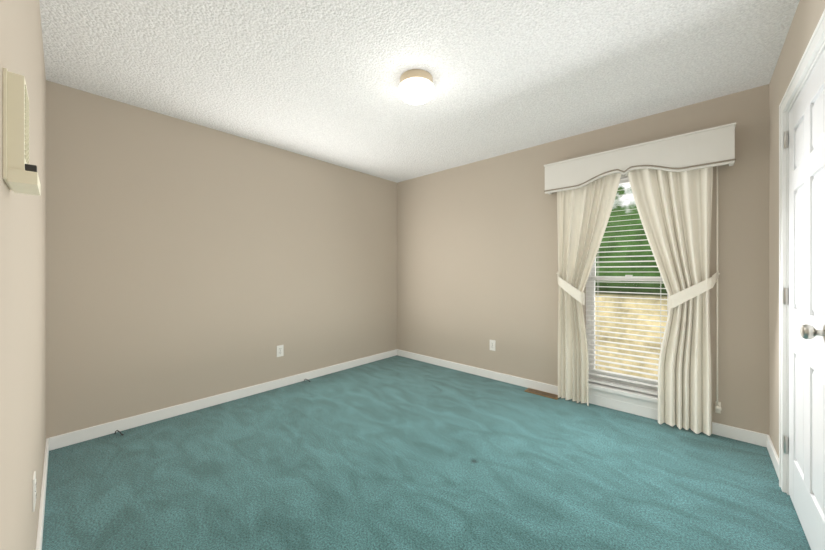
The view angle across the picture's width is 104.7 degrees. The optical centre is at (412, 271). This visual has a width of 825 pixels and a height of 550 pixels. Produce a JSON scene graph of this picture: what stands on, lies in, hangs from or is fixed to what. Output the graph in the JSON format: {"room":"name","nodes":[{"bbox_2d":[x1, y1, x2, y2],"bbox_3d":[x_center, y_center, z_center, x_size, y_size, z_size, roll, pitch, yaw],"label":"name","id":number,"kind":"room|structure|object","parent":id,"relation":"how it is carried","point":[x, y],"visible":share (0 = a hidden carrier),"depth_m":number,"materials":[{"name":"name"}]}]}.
{"room":"empty bedroom","nodes":[
{"label":"empty bedroom","id":0,"kind":"room"},
{"bbox_2d":[0,0,45,549],"bbox_3d":[-1.150,-0.040,0.854,3.530,2.440,0.140,0,0,42],"label":"wall","id":1,"kind":"structure","parent":0,"point":[22,332],"depth_m":0.86,"materials":[{"name":"paint"}]},
{"bbox_2d":[3,68,40,194],"bbox_3d":[-0.751,-0.260,0.614,0.121,0.199,0.040,0,0,42],"label":"thermostat","id":2,"kind":"object","parent":1,"relation":"attached to","point":[20,173],"visible":1,"depth_m":0.57,"materials":[{"name":"beige plastic"}]},
{"bbox_2d":[33,471,35,511],"bbox_3d":[-1.370,0.795,1.153,0.070,0.115,0.007,0,0,42],"label":"electrical outlet","id":3,"kind":"object","parent":1,"relation":"attached to","point":[34,487],"visible":1,"depth_m":1.13,"materials":[{"name":"white plastic"}]},
{"bbox_2d":[35,436,54,549],"bbox_3d":[-1.097,1.137,0.911,3.530,0.085,0.016,0,0,42],"label":"baseboard","id":4,"kind":"structure","parent":1,"relation":"attached to","point":[50,442],"depth_m":1.58,"materials":[{"name":"white wood"}]},
{"bbox_2d":[46,80,396,437],"bbox_3d":[-1.367,-0.040,3.345,0.140,2.440,3.540,0,0,42],"label":"wall","id":5,"kind":"structure","parent":0,"point":[186,261],"depth_m":2.68,"materials":[{"name":"paint"}]},
{"bbox_2d":[55,350,394,448],"bbox_3d":[-1.306,1.137,3.297,0.016,0.085,3.210,0,0,42],"label":"baseboard","id":6,"kind":"structure","parent":5,"relation":"attached to","point":[108,428],"depth_m":2.70,"materials":[{"name":"white wood"}]},
{"bbox_2d":[277,345,283,356],"bbox_3d":[-1.353,0.810,3.251,0.007,0.115,0.070,0,0,42],"label":"electrical outlet","id":7,"kind":"object","parent":5,"relation":"attached to","point":[280,350],"visible":1,"depth_m":3.25,"materials":[{"name":"white plastic"}]},
{"bbox_2d":[39,0,799,182],"bbox_3d":[-0.008,-1.310,2.113,3.810,0.100,3.540,0,0,42],"label":"ceiling","id":8,"kind":"structure","parent":0,"point":[318,79],"depth_m":1.93,"materials":[{"name":"white paint"}]},
{"bbox_2d":[398,69,434,104],"bbox_3d":[0.026,-1.188,2.083,0.238,0.143,0.238,0,0,42],"label":"ceiling light","id":9,"kind":"object","parent":8,"relation":"attached to","point":[416,86],"visible":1,"depth_m":2.01,"materials":[{"name":"white glass"}]},
{"bbox_2d":[42,355,810,549],"bbox_3d":[-0.008,1.230,2.113,3.810,0.100,3.540,0,0,42],"label":"floor","id":10,"kind":"structure","parent":0,"point":[396,452],"depth_m":1.82,"materials":[{"name":"teal carpet"}]},
{"bbox_2d":[525,388,559,399],"bbox_3d":[1.253,1.177,3.072,0.310,0.007,0.111,0,0,42],"label":"floor vent","id":11,"kind":"object","parent":10,"relation":"in","point":[542,393],"visible":1,"depth_m":3.06,"materials":[{"name":"brown metal"}]},
{"bbox_2d":[397,84,768,434],"bbox_3d":[1.134,-0.040,3.372,3.530,2.440,0.140,0,0,42],"label":"wall","id":12,"kind":"structure","parent":0,"point":[477,255],"depth_m":3.20,"materials":[{"name":"paint"}]},
{"bbox_2d":[490,340,495,350],"bbox_3d":[0.881,0.810,3.502,0.070,0.115,0.007,0,0,42],"label":"electrical outlet","id":13,"kind":"object","parent":12,"relation":"attached to","point":[493,345],"visible":1,"depth_m":3.49,"materials":[{"name":"white plastic"}]},
{"bbox_2d":[395,349,762,445],"bbox_3d":[1.082,1.137,3.314,3.530,0.085,0.016,0,0,42],"label":"baseboard","id":14,"kind":"structure","parent":12,"relation":"attached to","point":[744,435],"depth_m":2.83,"materials":[{"name":"white wood"}]},
{"bbox_2d":[586,178,668,408],"bbox_3d":[1.840,0.122,2.714,0.720,1.945,0.168,0,0,42],"label":"window","id":15,"kind":"structure","parent":12,"relation":"in","point":[628,396],"depth_m":2.77,"materials":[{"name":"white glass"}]},
{"bbox_2d":[586,173,668,395],"bbox_3d":[1.824,0.072,2.697,0.644,1.838,0.066,0,0,42],"label":"window blinds","id":16,"kind":"object","parent":15,"relation":"attached to","point":[633,388],"visible":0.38,"depth_m":2.71,"materials":[{"name":"white plastic"}]},
{"bbox_2d":[544,122,735,193],"bbox_3d":[1.754,-0.872,2.619,1.274,0.268,0.142,0,0,42],"label":"valance","id":17,"kind":"object","parent":12,"relation":"attached to","point":[707,148],"visible":1,"depth_m":2.44,"materials":[{"name":"fabric"}]},
{"bbox_2d":[556,173,620,405],"bbox_3d":[1.552,0.126,2.819,0.555,2.092,0.116,0,0,42],"label":"curtain","id":18,"kind":"object","parent":17,"relation":"hanging from","point":[583,214],"visible":0.92,"depth_m":2.86,"materials":[{"name":"fabric"}]},
{"bbox_2d":[628,166,721,435],"bbox_3d":[1.974,0.126,2.437,0.568,2.092,0.116,0,0,42],"label":"curtain","id":19,"kind":"object","parent":17,"relation":"hanging from","point":[674,209],"visible":0.92,"depth_m":2.36,"materials":[{"name":"fabric"}]},
{"bbox_2d":[769,0,824,456],"bbox_3d":[1.352,-0.040,0.880,0.140,2.440,3.540,0,0,42],"label":"wall","id":20,"kind":"structure","parent":0,"point":[806,17],"depth_m":1.93,"materials":[{"name":"paint"}]},
{"bbox_2d":[763,434,778,478],"bbox_3d":[2.207,1.137,1.937,0.013,0.085,0.505,0,0,42],"label":"baseboard","id":21,"kind":"structure","parent":20,"relation":"attached to","point":[767,442],"depth_m":1.99,"materials":[{"name":"white wood"}]},
{"bbox_2d":[779,9,824,494],"bbox_3d":[1.770,0.132,1.358,0.161,2.096,0.922,0,0,42],"label":"door frame","id":22,"kind":"structure","parent":20,"relation":"attached to","point":[815,43],"depth_m":1.70,"materials":[{"name":"white wood"}]},
{"bbox_2d":[784,49,824,549],"bbox_3d":[1.722,0.167,1.409,0.100,2.011,0.778,0,0,42],"label":"door","id":23,"kind":"structure","parent":20,"relation":"in","point":[807,303],"depth_m":1.37,"materials":[{"name":"white wood"}]},
{"label":"outside","id":24,"kind":"structure","parent":0,"visible":0},
{"bbox_2d":[595,183,666,379],"bbox_3d":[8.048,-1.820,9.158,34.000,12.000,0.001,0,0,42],"label":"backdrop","id":25,"kind":"structure","parent":24,"point":[633,271],"depth_m":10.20,"materials":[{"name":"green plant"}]}
]}

